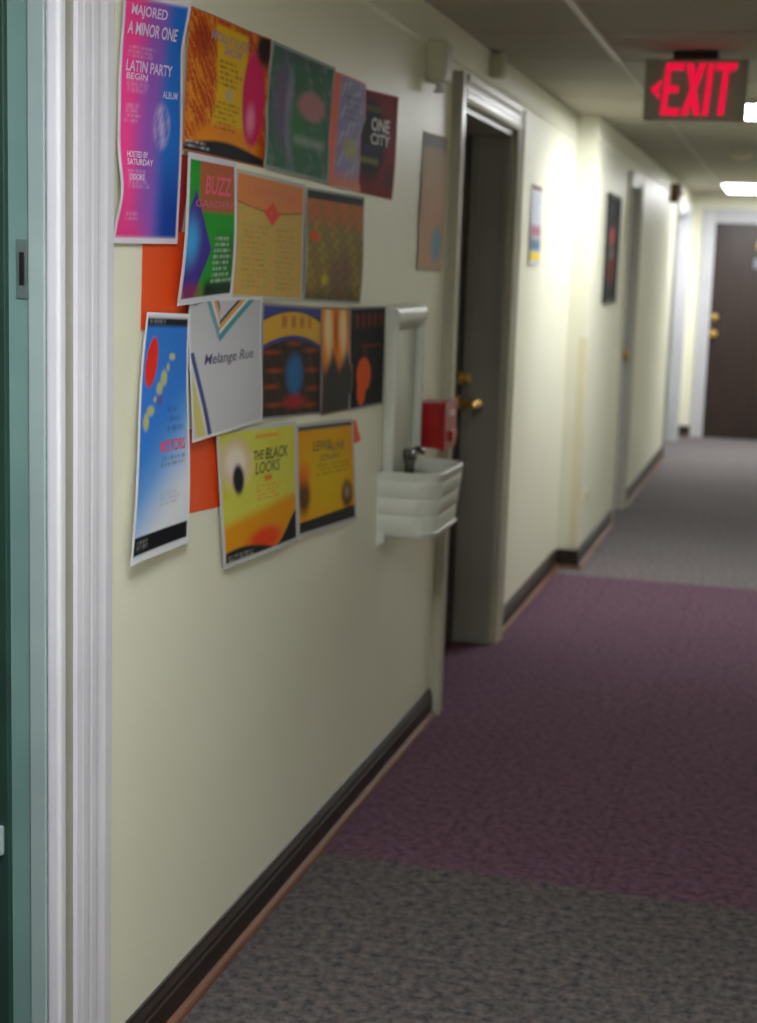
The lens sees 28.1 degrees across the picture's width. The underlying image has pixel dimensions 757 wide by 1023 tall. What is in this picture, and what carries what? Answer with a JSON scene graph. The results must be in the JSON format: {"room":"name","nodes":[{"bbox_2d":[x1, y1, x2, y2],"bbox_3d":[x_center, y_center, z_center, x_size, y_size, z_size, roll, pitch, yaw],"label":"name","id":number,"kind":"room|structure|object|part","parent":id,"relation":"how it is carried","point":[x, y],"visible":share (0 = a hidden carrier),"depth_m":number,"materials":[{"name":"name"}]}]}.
{"room":"corridor","nodes":[
{"label":"corridor","id":0,"kind":"room"},
{"bbox_2d":[110,0,692,1022],"bbox_3d":[0.538,-0.638,6.309,0.325,2.225,16.300,4,9,15],"label":"wall","id":1,"kind":"structure","parent":0,"point":[245,694],"depth_m":3.85,"materials":[{"name":"beige paint"}]},
{"bbox_2d":[0,0,114,1022],"bbox_3d":[-0.712,0.034,1.965,0.236,2.202,1.206,4,9,15],"label":"door","id":2,"kind":"structure","parent":1,"relation":"in","point":[57,57],"depth_m":2.39,"materials":[{"name":"teal paint"}]},
{"bbox_3d":[-0.540,-0.368,2.297,0.019,0.090,0.003,4,9,15],"label":"strike plate","id":3,"kind":"part","parent":2,"relation":"part of","materials":[{"name":"silver metal"}]},
{"bbox_3d":[-0.606,0.042,1.937,0.016,2.202,1.206,4,9,15],"label":"casing","id":4,"kind":"part","parent":2,"relation":"part of","materials":[{"name":"white wood"}]},
{"bbox_2d":[114,0,190,243],"bbox_3d":[-0.382,-0.667,2.564,0.014,0.426,0.294,4,9,15],"label":"poster","id":5,"kind":"object","parent":1,"relation":"attached to","point":[153,32],"visible":1,"depth_m":2.56,"materials":[{"name":"paper"}]},
{"bbox_2d":[130,312,189,565],"bbox_3d":[-0.387,-0.135,2.678,0.013,0.434,0.280,4,9,13],"label":"poster","id":6,"kind":"object","parent":1,"relation":"attached to","point":[162,499],"visible":1,"depth_m":2.69,"materials":[{"name":"paper"}]},
{"bbox_2d":[141,232,187,329],"bbox_3d":[-0.378,-0.409,2.693,0.001,0.178,0.211,4,9,15],"label":"paper","id":7,"kind":"object","parent":1,"relation":"attached to","point":[161,263],"visible":0.69,"depth_m":2.67,"materials":[{"name":"orange paper"}]},
{"bbox_2d":[178,154,187,231],"bbox_3d":[-0.358,-0.562,2.729,0.001,0.161,0.106,4,9,15],"label":"paper","id":8,"kind":"object","parent":1,"relation":"attached to","point":[184,161],"visible":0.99,"depth_m":2.74,"materials":[{"name":"red paper"}]},
{"bbox_2d":[189,429,219,512],"bbox_3d":[-0.327,-0.085,2.978,0.001,0.177,0.273,4,9,15],"label":"paper","id":9,"kind":"object","parent":1,"relation":"attached to","point":[204,480],"visible":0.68,"depth_m":2.94,"materials":[{"name":"orange paper"}]},
{"bbox_2d":[177,152,236,305],"bbox_3d":[-0.318,-0.525,2.831,0.014,0.274,0.320,4,9,15],"label":"poster","id":10,"kind":"object","parent":1,"relation":"attached to","point":[209,254],"visible":1,"depth_m":2.84,"materials":[{"name":"paper"}]},
{"bbox_2d":[189,297,262,442],"bbox_3d":[-0.297,-0.287,2.985,0.006,0.269,0.400,4,9,15],"label":"poster","id":11,"kind":"object","parent":1,"relation":"attached to","point":[225,360],"visible":1,"depth_m":2.97,"materials":[{"name":"paper"}]},
{"bbox_2d":[182,6,271,167],"bbox_3d":[-0.286,-0.810,2.915,0.005,0.262,0.480,4,9,14],"label":"poster","id":12,"kind":"object","parent":1,"relation":"attached to","point":[227,78],"visible":1,"depth_m":2.89,"materials":[{"name":"paper"}]},
{"bbox_2d":[216,421,297,568],"bbox_3d":[-0.250,-0.046,3.237,0.006,0.307,0.532,4,9,15],"label":"poster","id":13,"kind":"object","parent":1,"relation":"attached to","point":[257,465],"visible":1,"depth_m":3.21,"materials":[{"name":"paper"}]},
{"bbox_2d":[232,168,304,301],"bbox_3d":[-0.227,-0.571,3.183,0.004,0.266,0.463,4,9,15],"label":"poster","id":14,"kind":"object","parent":1,"relation":"attached to","point":[270,210],"visible":1,"depth_m":3.17,"materials":[{"name":"paper"}]},
{"bbox_2d":[125,688,435,1022],"bbox_3d":[-0.147,0.813,3.861,0.028,0.096,2.470,4,9,15],"label":"baseboard","id":15,"kind":"structure","parent":1,"relation":"attached to","point":[173,999],"depth_m":3.52,"materials":[{"name":"brown wood"}]},
{"bbox_2d":[261,303,321,419],"bbox_3d":[-0.191,-0.336,3.411,0.003,0.271,0.448,4,9,15],"label":"poster","id":16,"kind":"object","parent":1,"relation":"attached to","point":[291,353],"visible":0.99,"depth_m":3.38,"materials":[{"name":"paper"}]},
{"bbox_2d":[264,40,335,183],"bbox_3d":[-0.170,-0.870,3.333,0.006,0.268,0.484,4,9,15],"label":"poster","id":17,"kind":"object","parent":1,"relation":"attached to","point":[300,91],"visible":1,"depth_m":3.31,"materials":[{"name":"paper"}]},
{"bbox_2d":[296,418,355,537],"bbox_3d":[-0.123,-0.089,3.713,0.004,0.297,0.513,4,9,15],"label":"poster","id":18,"kind":"object","parent":1,"relation":"attached to","point":[326,493],"visible":1,"depth_m":3.69,"materials":[{"name":"paper"}]},
{"bbox_2d":[303,187,364,303],"bbox_3d":[-0.102,-0.632,3.646,0.006,0.270,0.495,4,9,15],"label":"poster","id":19,"kind":"object","parent":1,"relation":"attached to","point":[334,220],"visible":1,"depth_m":3.63,"materials":[{"name":"paper"}]},
{"bbox_2d":[321,307,351,415],"bbox_3d":[-0.102,-0.372,3.730,0.004,0.266,0.272,4,9,15],"label":"poster","id":20,"kind":"object","parent":1,"relation":"attached to","point":[335,321],"visible":1,"depth_m":3.72,"materials":[{"name":"paper"}]},
{"bbox_2d":[325,71,365,191],"bbox_3d":[-0.075,-0.919,3.675,0.005,0.268,0.342,4,9,14],"label":"poster","id":21,"kind":"object","parent":1,"relation":"attached to","point":[348,110],"visible":1,"depth_m":3.65,"materials":[{"name":"paper"}]},
{"bbox_2d":[353,420,360,443],"bbox_3d":[-0.077,-0.197,3.890,0.001,0.078,0.233,4,9,15],"label":"paper","id":22,"kind":"object","parent":1,"relation":"attached to","point":[357,438],"visible":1,"depth_m":3.95,"materials":[{"name":"paper"}]},
{"bbox_2d":[349,306,385,410],"bbox_3d":[-0.030,-0.404,3.982,0.001,0.270,0.340,4,10,15],"label":"poster","id":23,"kind":"object","parent":1,"relation":"attached to","point":[367,324],"visible":1,"depth_m":3.98,"materials":[{"name":"paper"}]},
{"bbox_2d":[359,89,398,199],"bbox_3d":[0.001,-0.962,3.954,0.005,0.275,0.362,4,9,15],"label":"poster","id":24,"kind":"object","parent":1,"relation":"attached to","point":[378,137],"visible":1,"depth_m":3.96,"materials":[{"name":"paper"}]},
{"bbox_2d":[376,303,462,545],"bbox_3d":[0.136,-0.253,4.334,0.177,0.669,0.366,4,9,15],"label":"fountain","id":25,"kind":"object","parent":1,"relation":"attached to","point":[417,496],"visible":1,"depth_m":4.23,"materials":[{"name":"white ceramic"}]},
{"bbox_3d":[0.073,-0.318,4.357,0.034,0.505,0.328,4,9,15],"label":"panel","id":26,"kind":"part","parent":25,"relation":"part of","materials":[{"name":"white ceramic"}]},
{"bbox_2d":[386,303,427,332],"bbox_3d":[0.084,-0.551,4.319,0.041,0.079,0.328,4,9,15],"label":"hood","id":27,"kind":"object","parent":25,"relation":"attached to","point":[410,317],"depth_m":4.26,"materials":[{"name":"white ceramic"}]},
{"bbox_3d":[0.096,-0.134,4.287,0.044,0.106,0.071,9,12,38],"label":"bubbler spout","id":28,"kind":"part","parent":25,"relation":"part of","materials":[{"name":"silver metal"}]},
{"bbox_2d":[377,457,462,538],"bbox_3d":[0.129,-0.039,4.368,0.177,0.190,0.366,4,9,15],"label":"bowl","id":29,"kind":"object","parent":25,"relation":"on","point":[417,499],"depth_m":4.21,"materials":[{"name":"white ceramic"}]},
{"bbox_2d":[417,131,447,271],"bbox_3d":[0.165,-0.934,4.582,0.004,0.412,0.340,4,9,15],"label":"poster","id":30,"kind":"object","parent":1,"relation":"attached to","point":[434,157],"visible":1,"depth_m":4.57,"materials":[{"name":"paper"}]},
{"bbox_2d":[421,398,456,451],"bbox_3d":[0.180,-0.268,4.631,0.108,0.151,0.161,4,9,15],"label":"fire alarm","id":31,"kind":"object","parent":1,"relation":"attached to","point":[438,423],"visible":0.96,"depth_m":4.57,"materials":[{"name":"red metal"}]},
{"bbox_3d":[0.215,-0.266,4.622,0.012,0.151,0.161,4,9,15],"label":"plate","id":32,"kind":"part","parent":31,"relation":"part of","materials":[{"name":"red plastic"}]},
{"bbox_3d":[0.227,-0.233,4.635,0.014,0.030,0.070,4,9,15],"label":"pull handle","id":33,"kind":"part","parent":31,"relation":"part of","materials":[{"name":"red plastic"}]},
{"bbox_2d":[425,39,452,92],"bbox_3d":[0.176,-1.296,4.416,0.061,0.146,0.090,4,9,15],"label":"junction box","id":34,"kind":"object","parent":1,"relation":"attached to","point":[438,71],"visible":1,"depth_m":4.37,"materials":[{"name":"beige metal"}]},
{"bbox_2d":[430,70,526,714],"bbox_3d":[0.262,-0.440,5.466,0.254,2.085,1.140,4,9,15],"label":"door","id":35,"kind":"structure","parent":1,"relation":"in","point":[488,131],"depth_m":5.84,"materials":[{"name":"grey paint"}]},
{"bbox_3d":[0.341,-0.411,5.790,0.103,0.064,0.153,4,9,15],"label":"lever handle","id":36,"kind":"part","parent":35,"relation":"part of","materials":[{"name":"gold metal"}]},
{"bbox_2d":[489,53,506,78],"bbox_3d":[0.417,-1.552,5.275,0.048,0.080,0.070,4,9,15],"label":"junction box","id":37,"kind":"object","parent":1,"relation":"attached to","point":[498,61],"visible":1,"depth_m":5.25,"materials":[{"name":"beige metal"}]},
{"bbox_2d":[358,0,692,206],"bbox_3d":[0.682,-1.622,6.119,0.118,0.018,16.300,4,9,15],"label":"trim","id":38,"kind":"structure","parent":1,"relation":"attached to","point":[367,3],"depth_m":5.37,"materials":[{"name":"beige paint"}]},
{"bbox_2d":[529,183,541,264],"bbox_3d":[0.662,-1.203,6.367,0.004,0.330,0.260,4,9,15],"label":"poster","id":39,"kind":"object","parent":1,"relation":"attached to","point":[536,202],"visible":1,"depth_m":6.36,"materials":[{"name":"paper"}]},
{"bbox_2d":[502,509,613,635],"bbox_3d":[0.939,0.248,7.586,0.133,0.096,3.030,4,9,15],"label":"baseboard","id":40,"kind":"structure","parent":1,"relation":"attached to","point":[518,602],"depth_m":7.47,"materials":[{"name":"wood"}]},
{"bbox_2d":[568,337,588,546],"bbox_3d":[1.000,-0.342,7.572,0.043,1.050,0.033,4,9,15],"label":"guard","id":41,"kind":"object","parent":1,"relation":"attached to","point":[583,342],"visible":1,"depth_m":7.55,"materials":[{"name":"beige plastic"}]},
{"bbox_2d":[584,487,590,508],"bbox_3d":[1.076,-0.071,7.844,0.010,0.089,0.243,4,9,15],"label":"outlet","id":42,"kind":"object","parent":1,"relation":"attached to","point":[587,492],"visible":1,"depth_m":7.84,"materials":[{"name":"beige plastic"}]},
{"bbox_2d":[602,192,621,303],"bbox_3d":[1.247,-1.401,8.093,0.018,0.570,0.500,4,9,15],"label":"framed poster","id":43,"kind":"object","parent":1,"relation":"attached to","point":[613,216],"visible":1,"depth_m":8.07,"materials":[{"name":"black plastic"}]},
{"bbox_2d":[606,197,619,299],"bbox_3d":[1.248,-1.401,8.093,0.001,0.540,0.470,4,9,15],"label":"print","id":44,"kind":"object","parent":43,"relation":"attached to","point":[613,203],"depth_m":8.10,"materials":[{"name":"paper"}]},
{"bbox_2d":[610,171,644,521],"bbox_3d":[1.356,-1.004,9.246,0.345,2.065,0.690,4,9,15],"label":"door","id":45,"kind":"structure","parent":1,"relation":"in","point":[636,182],"depth_m":9.42,"materials":[{"name":"grey metal"}]},
{"bbox_3d":[1.521,-0.980,9.429,0.074,0.060,0.060,4,9,15],"label":"knob","id":46,"kind":"part","parent":45,"relation":"part of","materials":[{"name":"gold metal"}]},
{"bbox_2d":[624,446,663,507],"bbox_3d":[1.952,-0.277,11.048,0.028,0.096,2.880,4,9,15],"label":"baseboard","id":47,"kind":"structure","parent":1,"relation":"attached to","point":[647,471],"depth_m":10.85,"materials":[{"name":"brown wood"}]},
{"bbox_2d":[662,198,691,455],"bbox_3d":[2.402,-1.594,13.009,0.350,2.100,1.460,4,9,15],"label":"door","id":48,"kind":"structure","parent":1,"relation":"in","point":[684,209],"depth_m":13.53,"materials":[{"name":"grey paint"}]},
{"bbox_2d":[670,183,683,202],"bbox_3d":[2.282,-2.428,11.557,0.090,0.140,0.150,4,9,15],"label":"fire alarm","id":49,"kind":"object","parent":1,"relation":"attached to","point":[677,192],"visible":1,"depth_m":11.49,"materials":[{"name":"brown plastic"}]},
{"bbox_2d":[679,188,683,198],"bbox_3d":[2.308,-2.424,11.540,0.030,0.090,0.090,4,9,15],"label":"light","id":50,"kind":"object","parent":49,"relation":"attached to","point":[681,190],"depth_m":11.52,"materials":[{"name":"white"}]},
{"bbox_2d":[181,436,756,1022],"bbox_3d":[1.342,0.553,6.267,2.100,0.060,16.300,4,9,15],"label":"floor","id":51,"kind":"structure","parent":0,"point":[571,837],"depth_m":4.09,"materials":[{"name":"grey carpet"}]},
{"bbox_2d":[425,0,756,194],"bbox_3d":[0.848,-1.754,6.053,3.480,0.080,16.500,4,9,15],"label":"ceiling","id":52,"kind":"structure","parent":0,"point":[614,16],"depth_m":5.12,"materials":[{"name":"tile"}]},
{"bbox_2d":[425,0,756,194],"bbox_3d":[1.551,-1.674,5.960,1.865,0.004,16.129,4,9,15],"label":"trim","id":53,"kind":"structure","parent":52,"relation":"attached to","point":[622,65],"depth_m":6.00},
{"bbox_2d":[564,0,621,61],"bbox_3d":[0.453,-1.014,1.660,1.246,0.007,7.500,4,9,15],"label":"trim","id":54,"kind":"structure","parent":52,"relation":"attached to","point":[572,4],"depth_m":4.69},
{"bbox_2d":[643,51,748,122],"bbox_3d":[1.079,-1.441,5.145,0.340,0.226,0.090,4,9,15],"label":"exit sign","id":55,"kind":"object","parent":52,"relation":"hanging from","point":[692,86],"visible":1,"depth_m":5.12,"materials":[{"name":"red plastic"}]},
{"bbox_2d":[719,182,756,192],"bbox_3d":[3.130,-2.662,12.467,0.575,0.022,1.200,4,9,15],"label":"recessed light","id":56,"kind":"object","parent":52,"relation":"in","point":[729,187],"visible":1,"depth_m":12.23,"materials":[{"name":"white plastic"}]},
{"bbox_2d":[723,185,756,192],"bbox_3d":[3.130,-2.661,12.467,0.535,0.020,1.160,4,9,15],"label":"diffuser","id":57,"kind":"object","parent":56,"relation":"attached to","point":[727,188],"depth_m":12.48,"materials":[{"name":"white plastic"}]},
{"bbox_2d":[729,150,751,159],"bbox_3d":[2.162,-2.128,9.041,0.132,0.049,0.132,4,9,15],"label":"smoke detector","id":58,"kind":"object","parent":52,"relation":"attached to","point":[739,154],"visible":1,"depth_m":8.99,"materials":[{"name":"beige plastic"}]},
{"bbox_2d":[745,99,756,119],"bbox_3d":[1.553,-1.796,6.774,0.575,0.022,0.660,4,9,15],"label":"recessed light","id":59,"kind":"object","parent":52,"relation":"in","point":[751,106],"visible":0.02,"depth_m":6.62,"materials":[{"name":"white plastic"}]},
{"bbox_3d":[1.553,-1.796,6.774,0.575,0.022,0.660,4,9,15],"label":"frame","id":60,"kind":"part","parent":59,"relation":"part of","materials":[{"name":"white metal"}]},
{"bbox_2d":[679,194,756,430],"bbox_3d":[3.603,-1.761,13.899,2.185,2.225,0.120,4,9,15],"label":"wall","id":61,"kind":"structure","parent":0,"point":[701,202],"depth_m":13.97,"materials":[{"name":"beige paint"}]},
{"bbox_2d":[678,425,689,436],"bbox_3d":[2.858,-0.754,14.180,0.103,0.100,0.030,4,9,15],"label":"baseboard","id":62,"kind":"structure","parent":61,"relation":"attached to","point":[683,430],"depth_m":14.18,"materials":[{"name":"brown wood"}]},
{"bbox_2d":[689,209,756,438],"bbox_3d":[3.497,-1.700,13.909,1.125,2.095,0.175,4,9,15],"label":"door","id":63,"kind":"structure","parent":61,"relation":"in","point":[724,388],"depth_m":13.97,"materials":[{"name":"brown wood"}]},
{"bbox_3d":[3.088,-1.641,13.978,0.064,0.064,0.075,4,9,15],"label":"knob","id":64,"kind":"part","parent":63,"relation":"part of","materials":[{"name":"gold metal"}]}
]}

